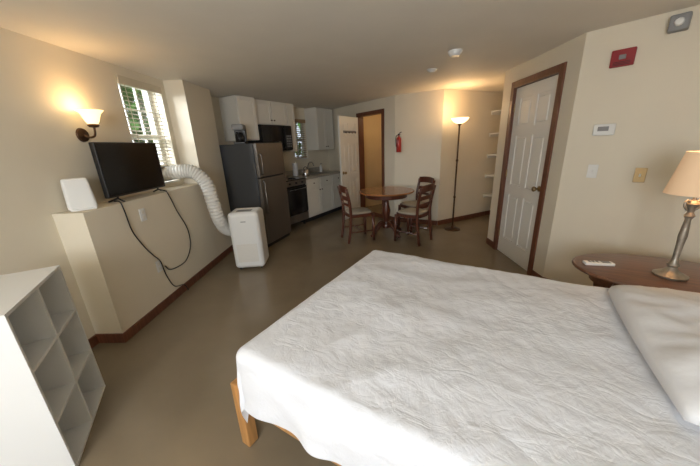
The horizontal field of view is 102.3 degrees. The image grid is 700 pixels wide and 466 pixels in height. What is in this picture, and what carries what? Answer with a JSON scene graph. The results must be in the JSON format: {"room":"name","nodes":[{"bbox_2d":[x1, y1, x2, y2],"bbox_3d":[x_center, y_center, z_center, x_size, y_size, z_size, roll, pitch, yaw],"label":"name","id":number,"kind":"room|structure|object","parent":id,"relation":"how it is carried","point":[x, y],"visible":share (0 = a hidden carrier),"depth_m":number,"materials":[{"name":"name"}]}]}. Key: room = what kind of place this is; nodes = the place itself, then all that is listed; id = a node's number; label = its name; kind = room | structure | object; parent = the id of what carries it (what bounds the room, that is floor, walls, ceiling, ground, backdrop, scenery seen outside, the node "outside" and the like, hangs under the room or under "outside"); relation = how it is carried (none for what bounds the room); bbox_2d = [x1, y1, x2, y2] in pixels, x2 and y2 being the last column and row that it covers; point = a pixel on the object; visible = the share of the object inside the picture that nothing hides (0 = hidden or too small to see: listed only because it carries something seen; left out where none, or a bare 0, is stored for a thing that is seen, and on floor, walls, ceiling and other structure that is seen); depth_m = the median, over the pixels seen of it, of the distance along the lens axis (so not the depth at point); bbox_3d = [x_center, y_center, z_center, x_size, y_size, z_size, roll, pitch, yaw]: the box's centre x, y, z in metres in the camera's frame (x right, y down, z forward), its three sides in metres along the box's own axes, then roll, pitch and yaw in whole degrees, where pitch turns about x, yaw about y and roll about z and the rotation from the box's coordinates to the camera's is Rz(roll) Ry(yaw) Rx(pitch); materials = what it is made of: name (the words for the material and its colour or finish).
{"room":"studio apartment","nodes":[
{"label":"studio apartment","id":0,"kind":"room"},
{"bbox_2d":[0,27,184,338],"bbox_3d":[-2.273,0.113,1.122,0.220,2.280,5.180,-2,17,2],"label":"wall","id":1,"kind":"structure","parent":0,"point":[42,83],"depth_m":2.01,"materials":[{"name":"paint"}]},
{"bbox_2d":[74,109,103,141],"bbox_3d":[-2.057,-0.851,2.250,0.205,0.235,0.180,-2,17,2],"label":"wall sconce","id":2,"kind":"object","parent":1,"relation":"attached to","point":[91,117],"visible":1,"depth_m":2.22,"materials":[{"name":"white glass"}]},
{"bbox_2d":[88,334,98,348],"bbox_3d":[-2.128,1.402,0.659,0.014,0.085,3.530,-2,17,2],"label":"baseboard","id":3,"kind":"structure","parent":1,"relation":"attached to","point":[93,341],"depth_m":2.29,"materials":[{"name":"brown wood"}]},
{"bbox_2d":[116,74,161,93],"bbox_3d":[-2.155,-1.525,2.910,0.012,0.072,0.612,-2,17,2],"label":"blind valance","id":4,"kind":"object","parent":1,"relation":"attached to","point":[121,79],"depth_m":2.86,"materials":[{"name":"beige wood"}]},
{"bbox_2d":[118,84,161,160],"bbox_3d":[-2.293,-1.052,3.062,0.027,0.980,0.540,-2,17,2],"label":"muntins","id":5,"kind":"object","parent":1,"relation":"attached to","point":[134,90],"visible":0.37,"depth_m":3.04,"materials":[{"name":"white paint"}]},
{"bbox_2d":[116,79,165,163],"bbox_3d":[-2.296,-1.052,3.062,0.050,1.060,0.620,-2,17,2],"label":"frame","id":6,"kind":"object","parent":1,"relation":"attached to","point":[146,91],"visible":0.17,"depth_m":3.25,"materials":[{"name":"white paint"}]},
{"bbox_2d":[119,83,174,181],"bbox_3d":[-2.175,-1.046,3.062,0.050,0.980,0.596,-2,17,2],"label":"blind slats","id":7,"kind":"object","parent":1,"relation":"attached to","point":[127,96],"visible":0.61,"depth_m":3.08,"materials":[{"name":"white plastic"}]},
{"bbox_2d":[165,180,179,183],"bbox_3d":[-2.184,-0.558,3.215,0.130,0.017,0.616,-2,17,2],"label":"sill","id":8,"kind":"structure","parent":1,"relation":"attached to","point":[171,181],"depth_m":3.37,"materials":[{"name":"white paint"}]},
{"bbox_2d":[96,333,123,342],"bbox_3d":[-1.985,0.870,2.332,0.230,0.085,0.014,-2,17,2],"label":"baseboard","id":9,"kind":"structure","parent":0,"point":[111,337],"depth_m":2.32,"materials":[{"name":"brown wood"}]},
{"bbox_2d":[52,183,216,333],"bbox_3d":[-1.989,0.138,2.974,0.230,1.100,1.649,-2,17,2],"label":"wall","id":10,"kind":"structure","parent":0,"point":[119,281],"depth_m":2.46,"materials":[{"name":"beige paint"}]},
{"bbox_2d":[60,177,97,211],"bbox_3d":[-2.028,-0.290,2.110,0.105,0.235,0.168,13,23,41],"label":"speaker","id":11,"kind":"object","parent":10,"relation":"on","point":[78,194],"visible":1,"depth_m":2.09},
{"bbox_2d":[88,142,166,202],"bbox_3d":[-1.999,-0.579,2.607,0.147,0.494,0.720,-2,17,2],"label":"television","id":12,"kind":"object","parent":10,"relation":"on","point":[123,168],"visible":0.97,"depth_m":2.50,"materials":[{"name":"black plastic"}]},
{"bbox_2d":[139,208,146,221],"bbox_3d":[-1.891,-0.167,2.577,0.009,0.114,0.070,-2,17,2],"label":"wall outlet","id":13,"kind":"object","parent":10,"relation":"attached to","point":[142,213],"depth_m":2.57,"materials":[{"name":"white plastic"}]},
{"bbox_2d":[113,201,188,289],"bbox_3d":[-1.850,0.186,2.743,0.081,1.115,0.521,2,18,13],"label":"power cord","id":14,"kind":"object","parent":10,"relation":"attached to","point":[113,201],"visible":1,"depth_m":2.56,"materials":[{"name":"black plastic"}]},
{"bbox_2d":[155,260,162,272],"bbox_3d":[-1.869,0.325,2.763,0.009,0.114,0.070,-2,17,2],"label":"wall outlet","id":15,"kind":"object","parent":10,"relation":"attached to","point":[159,267],"depth_m":2.75,"materials":[{"name":"white plastic"}]},
{"bbox_2d":[122,257,218,342],"bbox_3d":[-1.846,0.619,3.115,0.014,0.085,1.664,-2,17,2],"label":"baseboard","id":16,"kind":"structure","parent":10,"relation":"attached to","point":[134,329],"depth_m":2.81,"materials":[{"name":"brown wood"}]},
{"bbox_2d":[160,190,190,269],"bbox_3d":[-1.900,-0.040,2.985,0.080,0.825,0.509,-2,17,2],"label":"cable","id":17,"kind":"object","parent":10,"relation":"attached to","point":[160,190],"visible":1,"depth_m":3.10,"materials":[{"name":"black plastic"}]},
{"bbox_2d":[217,245,232,261],"bbox_3d":[-1.823,0.273,4.214,0.014,0.085,0.640,-2,17,2],"label":"baseboard","id":18,"kind":"structure","parent":10,"relation":"attached to","point":[227,251],"depth_m":4.12,"materials":[{"name":"brown wood"}]},
{"bbox_2d":[163,80,220,255],"bbox_3d":[-1.995,-0.691,3.642,0.230,2.280,0.120,-2,17,2],"label":"wall","id":19,"kind":"structure","parent":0,"point":[178,96],"depth_m":3.41,"materials":[{"name":"beige paint"}]},
{"bbox_2d":[188,82,231,252],"bbox_3d":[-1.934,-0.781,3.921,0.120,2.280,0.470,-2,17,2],"label":"wall","id":20,"kind":"structure","parent":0,"point":[200,99],"depth_m":3.80,"materials":[{"name":"beige paint"}]},
{"bbox_2d":[211,96,328,170],"bbox_3d":[-1.382,-1.435,5.927,0.160,2.280,3.010,8,20,30],"label":"wall","id":21,"kind":"structure","parent":0,"point":[317,157],"depth_m":6.03,"materials":[{"name":"beige paint"}]},
{"bbox_2d":[218,95,259,140],"bbox_3d":[-1.772,-1.832,4.557,0.444,0.650,0.360,8,20,30],"label":"upper cabinet","id":22,"kind":"object","parent":21,"relation":"attached to","point":[235,109],"depth_m":4.44,"materials":[{"name":"white wood"}]},
{"bbox_2d":[254,99,286,125],"bbox_3d":[-1.505,-2.128,5.030,0.354,0.390,0.755,8,20,30],"label":"upper cabinet","id":23,"kind":"object","parent":21,"relation":"attached to","point":[267,112],"depth_m":4.94,"materials":[{"name":"white wood"}]},
{"bbox_2d":[248,124,292,150],"bbox_3d":[-1.446,-1.717,5.132,0.453,0.440,0.750,8,20,30],"label":"microwave","id":24,"kind":"object","parent":23,"relation":"attached to","point":[267,133],"visible":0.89,"depth_m":4.98,"materials":[{"name":"black plastic"}]},
{"bbox_2d":[283,103,297,151],"bbox_3d":[-1.242,-2.036,5.501,0.354,0.870,0.210,8,20,30],"label":"upper cabinet","id":25,"kind":"object","parent":21,"relation":"attached to","point":[289,107],"depth_m":5.42,"materials":[{"name":"white wood"}]},
{"bbox_2d":[295,119,304,122],"bbox_3d":[-1.089,-2.391,6.024,0.012,0.072,0.432,8,20,30],"label":"blind valance","id":26,"kind":"object","parent":21,"relation":"attached to","point":[296,120],"depth_m":6.03,"materials":[{"name":"brown wood"}]},
{"bbox_2d":[295,123,305,158],"bbox_3d":[-1.169,-2.046,6.192,0.050,0.830,0.440,8,20,30],"label":"frame","id":27,"kind":"object","parent":21,"relation":"attached to","point":[301,123],"visible":0.1,"depth_m":6.30,"materials":[{"name":"white paint"}]},
{"bbox_2d":[295,123,306,157],"bbox_3d":[-1.108,-2.028,6.160,0.050,0.750,0.416,8,20,30],"label":"blind slats","id":28,"kind":"object","parent":21,"relation":"attached to","point":[303,137],"visible":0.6,"depth_m":6.20,"materials":[{"name":"white plastic"}]},
{"bbox_2d":[304,107,333,149],"bbox_3d":[-0.670,-2.343,6.402,0.354,0.870,0.610,8,20,30],"label":"upper cabinet","id":29,"kind":"object","parent":21,"relation":"attached to","point":[318,121],"depth_m":6.22,"materials":[{"name":"white wood"}]},
{"bbox_2d":[78,204,528,465],"bbox_3d":[0.582,0.417,3.737,6.100,0.100,10.700,-2,17,2],"label":"floor","id":30,"kind":"structure","parent":0,"point":[167,399],"depth_m":2.26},
{"bbox_2d":[0,265,104,465],"bbox_3d":[-1.655,0.710,1.454,0.300,0.890,0.600,-12,20,-27],"label":"organizer","id":31,"kind":"object","parent":30,"relation":"on","point":[52,385],"visible":1,"depth_m":1.40,"materials":[{"name":"white laminate"}]},
{"bbox_2d":[162,164,268,268],"bbox_3d":[-1.640,-0.219,3.641,1.006,1.352,0.529,-4,17,-4],"label":"air conditioner","id":32,"kind":"object","parent":30,"relation":"on","point":[245,226],"visible":1,"depth_m":3.48,"materials":[{"name":"white plastic"}]},
{"bbox_2d":[219,141,290,246],"bbox_3d":[-1.498,-0.636,4.562,0.778,1.585,0.680,4,18,19],"label":"refrigerator","id":33,"kind":"object","parent":30,"relation":"on","point":[254,177],"visible":0.84,"depth_m":4.24,"materials":[{"name":"grey metal"}]},
{"bbox_2d":[231,124,247,143],"bbox_3d":[-1.607,-1.435,4.104,0.160,0.270,0.244,-5,18,-8],"label":"coffee maker","id":34,"kind":"object","parent":33,"relation":"on","point":[240,133],"visible":1,"depth_m":4.05,"materials":[{"name":"black plastic"}]},
{"bbox_2d":[282,173,308,224],"bbox_3d":[-1.280,-0.623,5.401,0.690,1.040,0.755,8,20,30],"label":"stove","id":35,"kind":"object","parent":30,"relation":"on","point":[296,186],"visible":0.39,"depth_m":5.32,"materials":[{"name":"black metal"}]},
{"bbox_2d":[286,177,305,181],"bbox_3d":[-1.319,-0.997,5.298,0.636,0.018,0.755,8,20,30],"label":"cooktop","id":36,"kind":"object","parent":35,"relation":"in","point":[288,179],"depth_m":5.31,"materials":[{"name":"black metal"}]},
{"bbox_2d":[287,185,307,215],"bbox_3d":[-1.035,-0.593,5.255,0.029,0.510,0.735,8,20,30],"label":"oven","id":37,"kind":"object","parent":35,"relation":"in","point":[297,194],"depth_m":5.31,"materials":[{"name":"black"}]},
{"bbox_2d":[283,162,341,221],"bbox_3d":[-0.760,-0.984,6.268,0.662,1.167,1.363,8,20,30],"label":"base cabinet","id":38,"kind":"object","parent":30,"relation":"on","point":[323,196],"visible":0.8,"depth_m":6.06,"materials":[{"name":"beige wood"}]},
{"bbox_2d":[286,171,339,179],"bbox_3d":[-0.776,-1.278,6.177,0.656,0.039,1.363,8,20,30],"label":"countertop","id":39,"kind":"structure","parent":38,"relation":"on","point":[330,172],"depth_m":5.94,"materials":[{"name":"stone"}]},
{"bbox_2d":[292,162,298,175],"bbox_3d":[-1.125,-1.316,5.796,0.140,0.289,0.140,8,20,30],"label":"paper towel roll","id":40,"kind":"object","parent":39,"relation":"on","point":[294,165],"visible":0.98,"depth_m":5.76,"materials":[{"name":"white paper"}]},
{"bbox_2d":[302,167,309,176],"bbox_3d":[-0.906,-1.244,5.699,0.171,0.192,0.155,-8,18,-18],"label":"kettle","id":41,"kind":"object","parent":39,"relation":"on","point":[305,172],"visible":0.99,"depth_m":5.65,"materials":[{"name":"metal"}]},
{"bbox_2d":[300,172,328,174],"bbox_3d":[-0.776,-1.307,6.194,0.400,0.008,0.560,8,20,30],"label":"sink","id":42,"kind":"object","parent":39,"relation":"in","point":[311,173],"depth_m":6.13,"materials":[{"name":"metal"}]},
{"bbox_2d":[337,116,359,219],"bbox_3d":[0.004,-1.313,5.791,0.035,2.000,0.700,8,20,30],"label":"door","id":43,"kind":"structure","parent":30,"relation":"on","point":[341,119],"depth_m":5.67,"materials":[{"name":"white paint"}]},
{"bbox_2d":[343,123,356,207],"bbox_3d":[0.003,-1.337,5.784,0.030,1.850,0.500,8,20,30],"label":"panel","id":44,"kind":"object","parent":43,"relation":"attached to","point":[343,123],"depth_m":5.74,"materials":[{"name":"white paint"}]},
{"bbox_2d":[337,184,374,243],"bbox_3d":[0.096,-0.336,4.535,0.503,0.906,0.437,-8,18,-17],"label":"dining chair","id":45,"kind":"object","parent":30,"relation":"on","point":[358,212],"visible":1,"depth_m":4.42,"materials":[{"name":"brown wood"}]},
{"bbox_2d":[345,207,371,214],"bbox_3d":[0.131,-0.361,4.540,0.387,0.029,0.396,-8,18,-17],"label":"seat cushion","id":46,"kind":"object","parent":45,"relation":"on","point":[360,210],"depth_m":4.43,"materials":[{"name":"fabric"}]},
{"bbox_2d":[359,186,413,237],"bbox_3d":[0.608,-0.346,4.723,0.900,0.749,0.900,-2,17,2],"label":"dining table","id":47,"kind":"object","parent":30,"relation":"on","point":[386,193],"visible":0.94,"depth_m":4.62,"materials":[{"name":"brown wood"}]},
{"bbox_2d":[394,183,435,245],"bbox_3d":[0.995,-0.314,4.341,0.503,0.906,0.437,14,24,41],"label":"dining chair","id":48,"kind":"object","parent":30,"relation":"on","point":[416,213],"visible":1,"depth_m":4.23,"materials":[{"name":"brown wood"}]},
{"bbox_2d":[398,207,426,214],"bbox_3d":[0.967,-0.340,4.361,0.387,0.029,0.396,14,24,41],"label":"seat cushion","id":49,"kind":"object","parent":48,"relation":"on","point":[406,211],"depth_m":4.28,"materials":[{"name":"fabric"}]},
{"bbox_2d":[398,176,434,232],"bbox_3d":[1.154,-0.505,4.929,0.503,0.906,0.437,-10,19,-22],"label":"dining chair","id":50,"kind":"object","parent":30,"relation":"on","point":[406,204],"visible":0.46,"depth_m":4.90,"materials":[{"name":"brown wood"}]},
{"bbox_2d":[401,200,425,206],"bbox_3d":[1.119,-0.519,4.909,0.387,0.029,0.396,-10,19,-22],"label":"seat cushion","id":51,"kind":"object","parent":50,"relation":"on","point":[412,203],"depth_m":4.85,"materials":[{"name":"fabric"}]},
{"bbox_2d":[444,117,468,230],"bbox_3d":[1.758,-0.934,4.681,0.270,1.815,0.270,-2,17,2],"label":"floor lamp","id":52,"kind":"object","parent":30,"relation":"on","point":[459,120],"visible":1,"depth_m":4.62,"materials":[{"name":"brown metal"}]},
{"bbox_2d":[230,250,699,465],"bbox_3d":[0.691,0.741,1.460,2.120,0.636,1.499,8,20,30],"label":"bed","id":53,"kind":"object","parent":30,"relation":"on","point":[398,359],"visible":0.92,"depth_m":1.12,"materials":[{"name":"white fabric"}]},
{"bbox_2d":[607,285,699,425],"bbox_3d":[1.440,0.422,1.087,0.520,0.133,0.940,7,20,28],"label":"pillow","id":54,"kind":"object","parent":53,"relation":"on","point":[663,323],"visible":1,"depth_m":1.11,"materials":[{"name":"white fabric"}]},
{"bbox_2d":[572,253,699,292],"bbox_3d":[2.029,0.558,1.842,1.020,0.633,0.660,8,20,30],"label":"nightstand","id":55,"kind":"object","parent":30,"relation":"on","point":[629,269],"visible":0.29,"depth_m":1.83,"materials":[{"name":"brown wood"}]},
{"bbox_2d":[582,260,614,265],"bbox_3d":[1.689,0.204,1.916,0.170,0.022,0.050,2,18,13],"label":"remote control","id":56,"kind":"object","parent":55,"relation":"on","point":[586,262],"visible":1,"depth_m":1.90,"materials":[{"name":"white plastic"}]},
{"bbox_2d":[652,151,699,281],"bbox_3d":[1.944,-0.104,1.615,0.260,0.770,0.260,-2,17,2],"label":"table lamp","id":57,"kind":"object","parent":55,"relation":"on","point":[685,181],"visible":1,"depth_m":1.59,"materials":[{"name":"grey metal"}]},
{"bbox_2d":[0,0,699,108],"bbox_3d":[0.484,-1.852,3.024,6.100,0.100,10.700,-2,17,2],"label":"ceiling","id":58,"kind":"structure","parent":0,"point":[327,54],"depth_m":2.14,"materials":[{"name":"paint"}]},
{"bbox_2d":[427,68,436,72],"bbox_3d":[0.952,-1.883,3.277,0.120,0.030,0.120,-2,17,2],"label":"smoke detector","id":59,"kind":"object","parent":58,"relation":"attached to","point":[432,70],"depth_m":3.24,"materials":[{"name":"white plastic"}]},
{"bbox_2d":[448,49,462,57],"bbox_3d":[0.979,-1.673,2.630,0.130,0.045,0.130,-2,17,2],"label":"smoke detector","id":60,"kind":"object","parent":58,"relation":"attached to","point":[453,53],"visible":1,"depth_m":2.59,"materials":[{"name":"white plastic"}]},
{"bbox_2d":[328,95,394,216],"bbox_3d":[0.196,-1.595,6.222,0.120,2.280,2.350,-14,21,-33],"label":"wall","id":61,"kind":"structure","parent":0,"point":[386,103],"depth_m":5.45,"materials":[{"name":"beige paint"}]},
{"bbox_2d":[356,109,384,217],"bbox_3d":[0.470,-1.401,5.873,0.138,2.095,0.850,-14,21,-33],"label":"door frame","id":62,"kind":"structure","parent":61,"relation":"attached to","point":[378,111],"depth_m":5.91,"materials":[{"name":"brown wood"}]},
{"bbox_2d":[363,114,381,206],"bbox_3d":[0.549,-1.795,6.812,1.180,2.280,0.050,-14,21,-33],"label":"wall","id":63,"kind":"structure","parent":0,"point":[372,124],"depth_m":6.75,"materials":[{"name":"paint"}]},
{"bbox_2d":[394,89,443,220],"bbox_3d":[1.228,-1.294,5.122,0.836,2.280,0.120,7,20,28],"label":"wall","id":64,"kind":"structure","parent":0,"point":[418,115],"depth_m":4.96,"materials":[{"name":"paint"}]},
{"bbox_2d":[373,212,393,220],"bbox_3d":[0.543,-0.401,6.036,0.014,0.085,1.130,-14,21,-33],"label":"baseboard","id":65,"kind":"structure","parent":64,"relation":"attached to","point":[375,213],"depth_m":5.91,"materials":[{"name":"brown wood"}]},
{"bbox_2d":[395,132,400,151],"bbox_3d":[0.885,-1.631,5.065,0.104,0.346,0.107,-10,19,-24],"label":"fire extinguisher","id":66,"kind":"object","parent":64,"relation":"attached to","point":[398,140],"visible":1,"depth_m":5.05,"materials":[{"name":"red metal"}]},
{"bbox_2d":[397,217,436,224],"bbox_3d":[1.240,-0.230,5.395,0.836,0.085,0.015,7,20,28],"label":"baseboard","id":67,"kind":"structure","parent":64,"relation":"attached to","point":[401,220],"depth_m":5.32,"materials":[{"name":"brown wood"}]},
{"bbox_2d":[437,89,502,220],"bbox_3d":[2.380,-1.409,5.329,1.897,2.280,0.120,-11,19,-25],"label":"wall","id":68,"kind":"structure","parent":0,"point":[475,143],"depth_m":5.12,"materials":[{"name":"paint"}]},
{"bbox_2d":[437,210,489,224],"bbox_3d":[2.456,-0.347,5.600,1.897,0.085,0.016,-11,19,-25],"label":"baseboard","id":69,"kind":"structure","parent":68,"relation":"attached to","point":[483,213],"depth_m":5.48,"materials":[{"name":"brown wood"}]},
{"bbox_2d":[483,110,500,197],"bbox_3d":[2.934,-1.472,5.348,0.600,1.585,0.318,-11,19,-25],"label":"wall shelves","id":70,"kind":"object","parent":68,"relation":"attached to","point":[495,112],"visible":0.25,"depth_m":5.30,"materials":[{"name":"white paint"}]},
{"bbox_2d":[487,69,510,239],"bbox_3d":[2.607,-0.942,3.812,1.210,2.280,0.120,-2,17,2],"label":"wall","id":71,"kind":"structure","parent":0,"point":[507,74],"depth_m":3.78,"materials":[{"name":"paint"}]},
{"bbox_2d":[491,33,586,276],"bbox_3d":[2.049,-0.727,3.204,0.120,2.280,1.190,-2,17,2],"label":"wall","id":72,"kind":"structure","parent":0,"point":[571,52],"depth_m":2.73,"materials":[{"name":"paint"}]},
{"bbox_2d":[486,237,541,277],"bbox_3d":[2.028,0.302,3.592,0.014,0.085,1.310,-2,17,2],"label":"baseboard","id":73,"kind":"structure","parent":72,"relation":"attached to","point":[488,241],"depth_m":3.57,"materials":[{"name":"brown wood"}]},
{"bbox_2d":[497,74,558,270],"bbox_3d":[2.030,-0.625,3.273,0.035,2.030,0.770,-2,17,2],"label":"door","id":74,"kind":"structure","parent":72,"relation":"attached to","point":[520,256],"depth_m":3.26,"materials":[{"name":"white paint"}]},
{"bbox_2d":[505,94,550,247],"bbox_3d":[2.027,-0.673,3.258,0.028,1.630,0.490,-2,17,2],"label":"panels","id":75,"kind":"object","parent":74,"relation":"attached to","point":[544,102],"visible":0.8,"depth_m":3.22,"materials":[{"name":"white paint"}]},
{"bbox_2d":[504,90,551,250],"bbox_3d":[2.028,-0.649,3.266,0.012,1.880,0.570,-2,17,2],"label":"molding","id":76,"kind":"structure","parent":74,"relation":"attached to","point":[550,91],"depth_m":3.21,"materials":[{"name":"white paint"}]},
{"bbox_2d":[531,186,540,191],"bbox_3d":[1.971,-0.467,2.994,0.074,0.060,0.060,-2,17,2],"label":"door knob","id":77,"kind":"object","parent":74,"relation":"attached to","point":[533,189],"visible":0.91,"depth_m":2.98,"materials":[{"name":"gold metal"}]},
{"bbox_2d":[493,62,566,275],"bbox_3d":[2.044,-0.660,3.262,0.138,2.115,0.910,-2,17,2],"label":"door frame","id":78,"kind":"structure","parent":72,"relation":"attached to","point":[560,68],"depth_m":3.00,"materials":[{"name":"brown wood"}]},
{"bbox_2d":[543,5,699,285],"bbox_3d":[2.452,-0.432,2.209,0.120,2.280,1.295,-17,23,-39],"label":"wall","id":79,"kind":"structure","parent":0,"point":[653,102],"depth_m":2.26,"materials":[{"name":"beige paint"}]},
{"bbox_3d":[1.891,0.255,0.098,0.120,2.280,3.884,8,20,30],"label":"wall","id":80,"kind":"structure","parent":0,"visible":0},
{"bbox_2d":[586,164,598,177],"bbox_3d":[2.115,-0.539,2.463,0.016,0.114,0.070,-17,22,-39],"label":"light switch","id":81,"kind":"object","parent":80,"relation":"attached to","point":[592,170],"visible":1,"depth_m":2.46,"materials":[{"name":"white plastic"}]},
{"bbox_2d":[592,123,615,135],"bbox_3d":[2.110,-0.858,2.342,0.030,0.090,0.140,-17,23,-39],"label":"thermostat","id":82,"kind":"object","parent":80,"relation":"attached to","point":[599,129],"visible":1,"depth_m":2.33,"materials":[{"name":"white plastic"}]},
{"bbox_2d":[609,46,636,68],"bbox_3d":[2.096,-1.348,2.167,0.045,0.120,0.140,-17,23,-39],"label":"fire alarm strobe","id":83,"kind":"object","parent":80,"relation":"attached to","point":[622,57],"visible":1,"depth_m":2.16,"materials":[{"name":"red plastic"}]},
{"bbox_2d":[632,168,647,182],"bbox_3d":[2.315,-0.461,2.252,0.016,0.114,0.070,-17,23,-39],"label":"light switch","id":84,"kind":"object","parent":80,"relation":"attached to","point":[639,176],"visible":1,"depth_m":2.25,"materials":[{"name":"beige plastic"}]},
{"bbox_2d":[667,11,692,33],"bbox_3d":[2.246,-1.434,1.921,0.088,0.100,0.100,-17,23,-39],"label":"emergency light","id":85,"kind":"object","parent":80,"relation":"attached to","point":[678,22],"visible":1,"depth_m":1.90,"materials":[{"name":"grey plastic"}]},
{"label":"outside","id":86,"kind":"structure","parent":0,"visible":0},
{"bbox_3d":[-8.171,0.995,3.631,11.380,0.180,22.000,-2,17,2],"label":"ground","id":87,"kind":"structure","parent":86,"visible":0},
{"bbox_2d":[120,85,153,142],"bbox_3d":[-4.172,-1.622,5.864,1.250,3.132,5.410,-2,17,2],"label":"hedge","id":88,"kind":"object","parent":87,"relation":"on","point":[130,90],"visible":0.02,"depth_m":5.07,"materials":[{"name":"green plant"}]},
{"bbox_2d":[295,123,302,157],"bbox_3d":[-2.791,-2.510,9.341,3.379,2.599,1.041,-2,17,2],"label":"shrub","id":89,"kind":"object","parent":87,"relation":"on","point":[298,123],"visible":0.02,"depth_m":9.15,"materials":[{"name":"green plant"}]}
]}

